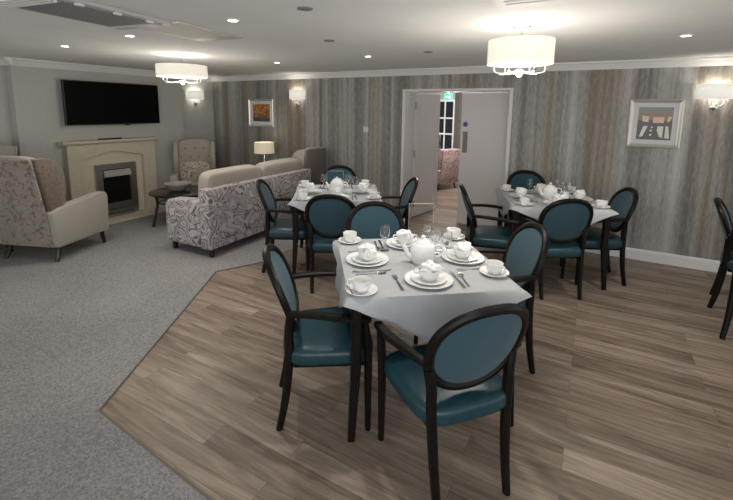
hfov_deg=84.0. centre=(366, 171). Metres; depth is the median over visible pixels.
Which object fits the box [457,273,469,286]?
spoon
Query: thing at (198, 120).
wall
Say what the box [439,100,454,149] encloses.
window
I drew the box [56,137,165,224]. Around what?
fireplace
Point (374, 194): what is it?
teacup
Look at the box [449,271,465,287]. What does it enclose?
knife
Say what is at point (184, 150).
wingback armchair
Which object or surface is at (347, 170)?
dining chair
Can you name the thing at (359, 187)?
cup
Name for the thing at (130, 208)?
grille
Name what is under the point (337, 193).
cup
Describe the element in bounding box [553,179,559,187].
wine glass
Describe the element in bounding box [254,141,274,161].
table lamp
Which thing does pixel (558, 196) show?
napkin
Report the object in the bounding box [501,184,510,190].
teacup
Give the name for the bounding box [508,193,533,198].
dinner plate
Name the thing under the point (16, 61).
crown molding
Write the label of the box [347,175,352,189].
wine glass
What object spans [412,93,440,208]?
door
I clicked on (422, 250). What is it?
pot
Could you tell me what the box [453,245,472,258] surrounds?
cup
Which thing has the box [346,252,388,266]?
dinner plate
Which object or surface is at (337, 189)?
napkin
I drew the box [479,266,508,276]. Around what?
saucer
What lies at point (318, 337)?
dining chair
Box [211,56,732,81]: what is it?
crown molding
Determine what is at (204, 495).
trim
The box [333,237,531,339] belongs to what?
tablecloth
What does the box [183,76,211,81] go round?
crown molding
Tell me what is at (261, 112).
art print
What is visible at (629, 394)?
floor
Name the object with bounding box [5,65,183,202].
wall
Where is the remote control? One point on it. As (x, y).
(118, 137)
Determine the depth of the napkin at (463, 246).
2.43 m
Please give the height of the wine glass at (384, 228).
0.165 m
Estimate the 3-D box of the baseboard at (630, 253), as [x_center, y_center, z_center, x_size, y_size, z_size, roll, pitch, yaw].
[3.804,1.017,4.242,4.460,0.126,0.018,5,10,29]
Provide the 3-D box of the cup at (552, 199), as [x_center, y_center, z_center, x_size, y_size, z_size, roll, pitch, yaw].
[1.848,0.280,3.930,0.124,0.060,0.116,-5,11,-34]
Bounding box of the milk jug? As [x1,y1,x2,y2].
[562,191,568,198]
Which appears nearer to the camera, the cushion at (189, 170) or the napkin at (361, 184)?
the napkin at (361, 184)
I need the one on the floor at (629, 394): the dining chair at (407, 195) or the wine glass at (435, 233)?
the dining chair at (407, 195)
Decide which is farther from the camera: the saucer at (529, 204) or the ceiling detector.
the saucer at (529, 204)
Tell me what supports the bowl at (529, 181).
on the wine glass at (529, 180)
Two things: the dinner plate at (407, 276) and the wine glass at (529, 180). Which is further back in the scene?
the wine glass at (529, 180)
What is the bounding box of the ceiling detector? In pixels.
[297,6,312,10]
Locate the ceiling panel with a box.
[141,21,242,40]
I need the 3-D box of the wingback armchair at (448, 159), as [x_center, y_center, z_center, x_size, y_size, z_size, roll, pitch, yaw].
[1.602,-0.072,8.718,0.570,0.875,0.686,-4,10,-31]
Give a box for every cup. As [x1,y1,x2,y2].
[305,185,315,191]
[329,191,344,194]
[358,186,368,190]
[358,248,376,260]
[393,234,417,244]
[413,265,443,280]
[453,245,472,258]
[515,190,526,196]
[549,196,566,201]
[573,191,585,198]
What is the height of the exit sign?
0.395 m
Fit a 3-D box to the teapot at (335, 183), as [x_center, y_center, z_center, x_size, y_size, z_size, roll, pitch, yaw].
[-0.322,0.143,4.391,0.210,0.168,0.152,-5,11,-35]
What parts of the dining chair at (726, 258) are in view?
leg, leg, frame, backrest, seat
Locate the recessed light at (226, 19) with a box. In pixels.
[225,18,239,21]
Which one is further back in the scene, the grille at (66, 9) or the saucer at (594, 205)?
the saucer at (594, 205)
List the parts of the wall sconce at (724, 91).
wall plate, lamp shade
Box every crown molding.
[0,57,12,65]
[12,58,178,78]
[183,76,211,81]
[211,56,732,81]
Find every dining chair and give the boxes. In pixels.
[256,179,308,272]
[262,244,372,430]
[303,194,355,292]
[320,165,356,184]
[345,201,417,343]
[374,303,528,499]
[381,177,418,229]
[459,183,518,248]
[475,222,548,373]
[506,170,545,228]
[518,198,593,299]
[559,187,638,285]
[707,197,732,307]
[719,228,732,339]
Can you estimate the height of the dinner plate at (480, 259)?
0.018 m
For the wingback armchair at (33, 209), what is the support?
on the floor at (73, 328)
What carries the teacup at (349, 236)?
on the saucer at (341, 239)
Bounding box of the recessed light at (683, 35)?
[678,34,693,36]
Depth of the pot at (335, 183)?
4.34 m
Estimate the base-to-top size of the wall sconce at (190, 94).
0.260 m
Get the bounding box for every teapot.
[325,177,347,190]
[401,235,443,265]
[538,182,561,198]
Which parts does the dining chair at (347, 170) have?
backrest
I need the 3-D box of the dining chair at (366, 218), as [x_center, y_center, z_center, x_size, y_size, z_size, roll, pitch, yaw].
[0.090,0.743,3.070,0.603,0.940,0.580,-1,9,-8]
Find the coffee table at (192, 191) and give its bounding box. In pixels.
[148,185,197,226]
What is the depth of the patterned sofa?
4.70 m
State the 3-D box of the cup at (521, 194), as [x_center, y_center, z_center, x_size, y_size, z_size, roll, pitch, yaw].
[1.613,0.229,4.244,0.124,0.060,0.116,-4,10,-27]
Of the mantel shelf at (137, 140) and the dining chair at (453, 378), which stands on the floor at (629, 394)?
the dining chair at (453, 378)
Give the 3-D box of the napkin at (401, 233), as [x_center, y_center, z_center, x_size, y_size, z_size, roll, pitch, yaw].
[0.259,0.417,2.698,0.120,0.058,0.116,0,9,-3]
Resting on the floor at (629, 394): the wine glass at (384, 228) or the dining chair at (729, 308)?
the dining chair at (729, 308)
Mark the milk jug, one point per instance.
(566, 194)
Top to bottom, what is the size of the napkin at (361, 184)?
0.058 m
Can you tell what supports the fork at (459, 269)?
on the tablecloth at (421, 312)
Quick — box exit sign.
[444,92,452,99]
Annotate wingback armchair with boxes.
[0,143,16,251]
[0,155,108,261]
[170,139,215,184]
[292,146,325,217]
[437,148,459,189]
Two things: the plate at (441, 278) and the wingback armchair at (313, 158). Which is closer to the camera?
the plate at (441, 278)
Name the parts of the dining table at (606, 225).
leg, leg, leg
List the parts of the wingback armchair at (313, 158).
backrest, panel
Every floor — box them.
[0,206,304,499]
[100,179,732,499]
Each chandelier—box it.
[155,54,207,84]
[487,22,555,77]
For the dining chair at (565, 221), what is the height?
0.940 m
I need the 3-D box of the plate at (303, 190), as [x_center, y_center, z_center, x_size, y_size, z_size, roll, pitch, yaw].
[-0.604,0.211,4.373,0.190,0.015,0.190,0,9,-4]
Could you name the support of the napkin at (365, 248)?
in the cup at (364, 256)
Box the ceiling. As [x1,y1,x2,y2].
[0,0,732,76]
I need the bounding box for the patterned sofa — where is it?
[165,158,310,257]
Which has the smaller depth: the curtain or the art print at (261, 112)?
the art print at (261, 112)
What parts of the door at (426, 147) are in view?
panel moulding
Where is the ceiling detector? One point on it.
(301, 8)
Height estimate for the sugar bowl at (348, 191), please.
0.056 m
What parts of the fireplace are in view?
inset panel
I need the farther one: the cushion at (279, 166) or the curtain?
the curtain
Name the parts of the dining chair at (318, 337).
frame, backrest, leg, leg, armrest, seat, seat rail, armrest, leg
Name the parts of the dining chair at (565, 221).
armrest, leg, seat rail, leg, seat, frame, backrest, leg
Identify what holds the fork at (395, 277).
on the tablecloth at (421, 312)
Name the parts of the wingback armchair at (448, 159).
armrest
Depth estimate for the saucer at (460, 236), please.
2.85 m
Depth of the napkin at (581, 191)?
4.13 m
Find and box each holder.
[327,171,343,189]
[408,204,433,232]
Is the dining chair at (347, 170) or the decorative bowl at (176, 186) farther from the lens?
the decorative bowl at (176, 186)
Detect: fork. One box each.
[391,274,404,290]
[456,268,478,270]
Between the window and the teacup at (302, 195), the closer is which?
the teacup at (302, 195)
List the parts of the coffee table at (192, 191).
leg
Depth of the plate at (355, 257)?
2.40 m
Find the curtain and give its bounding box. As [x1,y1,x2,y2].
[453,92,461,148]
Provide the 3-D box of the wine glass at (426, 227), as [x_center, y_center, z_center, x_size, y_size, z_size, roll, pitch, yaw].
[0.390,0.423,2.628,0.068,0.165,0.068,5,10,29]
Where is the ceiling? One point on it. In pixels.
(397, 34)
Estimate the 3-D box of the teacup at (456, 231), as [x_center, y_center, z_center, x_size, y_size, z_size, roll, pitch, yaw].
[0.616,0.435,2.872,0.094,0.060,0.109,2,9,6]
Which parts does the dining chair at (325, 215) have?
leg, seat, backrest, frame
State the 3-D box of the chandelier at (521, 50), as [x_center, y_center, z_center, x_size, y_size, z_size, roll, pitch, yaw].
[1.004,-0.784,2.652,0.410,0.340,0.410,5,10,29]
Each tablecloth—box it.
[287,185,382,211]
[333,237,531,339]
[495,189,618,224]
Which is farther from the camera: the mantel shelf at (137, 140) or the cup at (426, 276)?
the mantel shelf at (137, 140)
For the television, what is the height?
0.612 m
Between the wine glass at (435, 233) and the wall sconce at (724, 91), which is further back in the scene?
the wall sconce at (724, 91)
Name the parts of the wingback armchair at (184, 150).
armrest, backrest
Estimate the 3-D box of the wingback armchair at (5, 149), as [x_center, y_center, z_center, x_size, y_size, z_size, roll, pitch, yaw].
[-4.413,0.323,4.486,0.683,1.232,0.822,5,10,29]
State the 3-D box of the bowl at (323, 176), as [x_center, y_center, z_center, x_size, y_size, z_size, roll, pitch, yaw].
[-0.487,0.076,4.577,0.068,0.090,0.068,5,10,29]
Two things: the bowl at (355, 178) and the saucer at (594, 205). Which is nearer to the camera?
the saucer at (594, 205)
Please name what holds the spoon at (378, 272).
on the tablecloth at (421, 312)
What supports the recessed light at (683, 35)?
in the ceiling
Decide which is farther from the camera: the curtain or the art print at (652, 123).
the curtain
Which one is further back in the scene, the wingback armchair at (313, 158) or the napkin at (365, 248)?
the wingback armchair at (313, 158)
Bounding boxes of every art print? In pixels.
[253,104,269,121]
[636,107,673,139]
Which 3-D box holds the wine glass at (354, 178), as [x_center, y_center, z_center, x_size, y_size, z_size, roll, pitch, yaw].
[-0.123,0.138,4.454,0.068,0.165,0.068,5,10,29]
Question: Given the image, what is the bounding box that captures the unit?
[0,0,172,29]
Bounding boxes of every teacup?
[298,192,307,199]
[299,180,308,185]
[343,230,356,241]
[346,275,370,292]
[369,191,379,198]
[446,227,460,238]
[486,259,505,273]
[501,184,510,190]
[519,197,529,204]
[596,200,607,207]
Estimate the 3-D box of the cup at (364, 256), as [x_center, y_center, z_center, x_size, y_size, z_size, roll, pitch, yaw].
[0.006,0.490,2.412,0.124,0.060,0.116,9,12,42]
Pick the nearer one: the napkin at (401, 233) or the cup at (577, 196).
the napkin at (401, 233)
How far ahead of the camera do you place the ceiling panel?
3.01 m
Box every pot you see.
[330,177,343,189]
[410,235,434,265]
[542,182,557,198]
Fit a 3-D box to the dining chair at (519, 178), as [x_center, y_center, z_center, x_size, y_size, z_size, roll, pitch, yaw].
[1.937,0.489,4.879,0.603,0.940,0.580,2,9,8]
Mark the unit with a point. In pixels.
(87, 11)
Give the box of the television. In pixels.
[60,79,159,125]
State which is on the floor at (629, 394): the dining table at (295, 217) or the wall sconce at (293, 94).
the dining table at (295, 217)
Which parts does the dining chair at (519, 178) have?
leg, seat, backrest, frame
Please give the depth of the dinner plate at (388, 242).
2.67 m
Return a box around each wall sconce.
[187,90,203,104]
[289,90,304,105]
[695,83,732,109]
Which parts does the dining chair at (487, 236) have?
backrest, leg, frame, leg, armrest, seat, seat rail, armrest, leg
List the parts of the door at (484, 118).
push plate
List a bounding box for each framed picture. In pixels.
[248,99,274,126]
[626,99,685,148]
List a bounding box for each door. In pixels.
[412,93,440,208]
[457,92,509,225]
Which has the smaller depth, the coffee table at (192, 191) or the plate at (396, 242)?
the plate at (396, 242)
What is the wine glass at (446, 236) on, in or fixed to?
on the tablecloth at (421, 312)
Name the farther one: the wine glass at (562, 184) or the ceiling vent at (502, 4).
the wine glass at (562, 184)
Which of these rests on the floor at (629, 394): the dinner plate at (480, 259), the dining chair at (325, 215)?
the dining chair at (325, 215)
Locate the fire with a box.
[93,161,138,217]
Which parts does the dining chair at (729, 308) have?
leg, frame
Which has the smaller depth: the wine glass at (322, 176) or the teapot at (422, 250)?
the teapot at (422, 250)
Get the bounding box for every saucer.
[338,237,361,243]
[345,283,377,295]
[452,234,464,239]
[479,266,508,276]
[516,201,532,205]
[592,204,610,208]
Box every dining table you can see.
[292,206,303,273]
[348,303,518,441]
[497,209,611,289]
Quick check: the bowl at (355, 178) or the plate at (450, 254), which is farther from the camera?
the bowl at (355, 178)
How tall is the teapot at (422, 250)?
0.168 m
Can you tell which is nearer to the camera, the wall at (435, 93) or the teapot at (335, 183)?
the teapot at (335, 183)
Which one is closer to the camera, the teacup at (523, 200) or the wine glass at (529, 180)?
the teacup at (523, 200)
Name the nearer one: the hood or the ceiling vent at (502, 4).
the ceiling vent at (502, 4)
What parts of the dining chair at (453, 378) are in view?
leg, armrest, leg, seat, frame, backrest, leg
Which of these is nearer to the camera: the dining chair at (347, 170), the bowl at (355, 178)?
the bowl at (355, 178)
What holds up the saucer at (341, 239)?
on the tablecloth at (421, 312)
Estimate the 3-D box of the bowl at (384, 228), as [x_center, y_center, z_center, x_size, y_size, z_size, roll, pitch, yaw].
[0.117,0.388,2.590,0.068,0.090,0.068,5,10,29]
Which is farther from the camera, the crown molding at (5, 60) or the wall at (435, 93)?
the wall at (435, 93)
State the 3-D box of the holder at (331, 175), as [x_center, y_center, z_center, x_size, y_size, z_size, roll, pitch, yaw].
[-0.348,0.102,4.514,0.184,0.212,0.070,0,9,-2]
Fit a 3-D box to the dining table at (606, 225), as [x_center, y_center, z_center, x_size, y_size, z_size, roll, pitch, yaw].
[1.891,0.667,4.274,0.888,0.766,0.888,2,9,8]
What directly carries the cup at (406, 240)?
on the plate at (396, 242)
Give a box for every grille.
[19,1,147,25]
[108,199,134,217]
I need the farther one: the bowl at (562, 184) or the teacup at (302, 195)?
the bowl at (562, 184)
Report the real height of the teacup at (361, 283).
0.060 m
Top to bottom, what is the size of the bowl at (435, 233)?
0.090 m
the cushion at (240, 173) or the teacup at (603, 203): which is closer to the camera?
the teacup at (603, 203)
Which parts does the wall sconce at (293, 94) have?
lamp shade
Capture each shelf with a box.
[56,137,158,145]
[159,196,197,204]
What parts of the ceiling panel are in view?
panel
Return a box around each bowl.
[164,181,192,191]
[320,174,325,181]
[342,188,353,194]
[347,175,352,182]
[352,176,357,183]
[380,224,389,238]
[430,227,440,241]
[441,229,451,244]
[527,178,532,186]
[559,181,565,189]
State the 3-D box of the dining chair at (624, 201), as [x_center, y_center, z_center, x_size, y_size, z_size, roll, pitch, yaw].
[2.323,0.616,4.079,0.580,0.940,0.603,2,9,9]
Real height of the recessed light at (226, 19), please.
0.007 m
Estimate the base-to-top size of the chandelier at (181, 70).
0.320 m
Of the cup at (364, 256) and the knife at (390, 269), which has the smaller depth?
the knife at (390, 269)
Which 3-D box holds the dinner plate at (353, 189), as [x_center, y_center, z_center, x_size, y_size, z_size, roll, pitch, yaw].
[-0.036,0.219,4.417,0.256,0.018,0.256,0,9,-4]
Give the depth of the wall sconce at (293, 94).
6.60 m
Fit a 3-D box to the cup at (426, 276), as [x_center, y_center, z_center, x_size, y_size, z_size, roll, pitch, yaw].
[0.327,0.536,2.136,0.116,0.060,0.124,9,12,42]
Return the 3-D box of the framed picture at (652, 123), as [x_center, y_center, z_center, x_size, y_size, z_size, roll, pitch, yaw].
[3.115,-0.514,4.397,0.480,0.520,0.036,5,10,29]
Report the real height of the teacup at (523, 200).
0.060 m
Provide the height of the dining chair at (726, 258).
0.940 m
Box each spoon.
[356,271,385,274]
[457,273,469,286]
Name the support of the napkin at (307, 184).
in the cup at (309, 189)
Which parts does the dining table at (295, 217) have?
leg, leg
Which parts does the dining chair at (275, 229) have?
leg, frame, backrest, armrest, armrest, seat, seat rail, leg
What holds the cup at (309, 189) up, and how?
on the plate at (303, 190)
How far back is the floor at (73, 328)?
2.85 m
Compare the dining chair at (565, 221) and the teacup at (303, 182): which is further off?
the teacup at (303, 182)
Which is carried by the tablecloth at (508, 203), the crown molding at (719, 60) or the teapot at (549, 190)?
the teapot at (549, 190)
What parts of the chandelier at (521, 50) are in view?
arm, arm, drop rod, lamp shade, arm, arm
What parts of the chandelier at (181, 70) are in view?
lamp shade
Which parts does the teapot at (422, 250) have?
spout, handle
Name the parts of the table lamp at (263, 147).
lamp shade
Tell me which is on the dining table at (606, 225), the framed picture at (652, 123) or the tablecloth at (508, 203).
the tablecloth at (508, 203)
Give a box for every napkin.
[305,183,314,186]
[331,187,341,191]
[357,243,375,252]
[358,182,368,186]
[396,229,413,237]
[420,260,441,272]
[454,241,472,250]
[516,187,526,191]
[553,193,564,198]
[574,189,584,193]
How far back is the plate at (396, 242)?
2.70 m
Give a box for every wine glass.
[320,174,325,188]
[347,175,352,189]
[352,176,357,188]
[380,224,389,251]
[422,223,431,238]
[430,227,440,254]
[441,229,451,257]
[527,178,532,193]
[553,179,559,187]
[559,181,565,194]
[566,182,572,190]
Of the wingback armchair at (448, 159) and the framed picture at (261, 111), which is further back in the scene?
the wingback armchair at (448, 159)
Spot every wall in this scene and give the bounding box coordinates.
[0,65,215,159]
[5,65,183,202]
[212,65,732,260]
[420,92,503,178]
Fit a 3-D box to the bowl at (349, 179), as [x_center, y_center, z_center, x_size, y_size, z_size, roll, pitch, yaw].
[-0.177,0.091,4.509,0.068,0.090,0.068,5,10,29]
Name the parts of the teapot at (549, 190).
spout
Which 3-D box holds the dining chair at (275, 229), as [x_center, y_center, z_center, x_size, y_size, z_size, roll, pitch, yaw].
[-0.847,0.548,4.273,0.580,0.940,0.603,0,9,-4]
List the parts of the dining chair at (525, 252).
armrest, seat, armrest, backrest, frame, leg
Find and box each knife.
[352,269,390,272]
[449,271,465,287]
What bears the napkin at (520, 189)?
in the cup at (521, 194)
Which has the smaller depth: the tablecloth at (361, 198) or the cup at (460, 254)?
the cup at (460, 254)
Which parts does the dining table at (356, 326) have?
leg, leg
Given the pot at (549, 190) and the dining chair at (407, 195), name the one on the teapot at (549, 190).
the pot at (549, 190)
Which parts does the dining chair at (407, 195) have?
armrest, armrest, leg, backrest, frame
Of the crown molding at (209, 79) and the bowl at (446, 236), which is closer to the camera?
the bowl at (446, 236)
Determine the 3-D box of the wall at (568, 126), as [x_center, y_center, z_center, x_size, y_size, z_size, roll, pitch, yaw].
[1.267,-0.294,5.689,10.500,2.220,0.340,5,10,29]
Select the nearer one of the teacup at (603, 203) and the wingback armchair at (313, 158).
the teacup at (603, 203)
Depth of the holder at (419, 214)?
3.00 m
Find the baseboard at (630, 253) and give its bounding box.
[585,247,731,274]
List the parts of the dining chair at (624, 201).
leg, seat, seat rail, leg, armrest, backrest, frame, leg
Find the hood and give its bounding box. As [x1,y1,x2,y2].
[103,168,131,178]
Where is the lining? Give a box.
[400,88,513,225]
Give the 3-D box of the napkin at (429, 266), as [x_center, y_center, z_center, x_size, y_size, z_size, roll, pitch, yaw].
[0.329,0.504,2.135,0.120,0.058,0.116,9,12,44]
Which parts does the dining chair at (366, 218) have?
frame, backrest, leg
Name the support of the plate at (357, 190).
on the dinner plate at (353, 189)
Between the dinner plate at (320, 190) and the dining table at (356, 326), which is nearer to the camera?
the dining table at (356, 326)
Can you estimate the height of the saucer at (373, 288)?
0.018 m
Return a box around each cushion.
[180,161,209,180]
[198,164,260,197]
[256,158,301,176]
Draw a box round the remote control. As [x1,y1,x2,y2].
[98,137,121,139]
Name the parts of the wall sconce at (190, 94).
lamp shade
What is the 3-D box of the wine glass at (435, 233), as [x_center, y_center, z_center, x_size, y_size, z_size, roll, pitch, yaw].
[0.431,0.435,2.549,0.068,0.165,0.068,5,10,29]
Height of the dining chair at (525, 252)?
0.940 m
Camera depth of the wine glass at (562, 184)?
4.26 m
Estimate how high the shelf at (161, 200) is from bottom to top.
0.015 m
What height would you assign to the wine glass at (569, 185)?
0.165 m
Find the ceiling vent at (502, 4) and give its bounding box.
[492,0,581,8]
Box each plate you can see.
[298,189,321,193]
[301,189,318,192]
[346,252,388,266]
[351,253,382,263]
[352,189,374,193]
[355,189,371,191]
[386,237,416,248]
[391,239,415,246]
[404,270,452,288]
[411,271,446,284]
[441,249,483,263]
[447,250,478,260]
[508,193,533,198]
[511,193,530,196]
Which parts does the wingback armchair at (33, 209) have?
leg, backrest, panel, leg, armrest, leg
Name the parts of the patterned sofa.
leg, armrest, leg, panel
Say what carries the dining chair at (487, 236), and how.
on the floor at (629, 394)
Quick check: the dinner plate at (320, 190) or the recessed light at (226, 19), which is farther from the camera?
the dinner plate at (320, 190)
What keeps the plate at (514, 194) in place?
on the dinner plate at (510, 195)
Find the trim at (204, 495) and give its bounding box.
[98,262,261,499]
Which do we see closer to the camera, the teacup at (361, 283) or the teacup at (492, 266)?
the teacup at (361, 283)

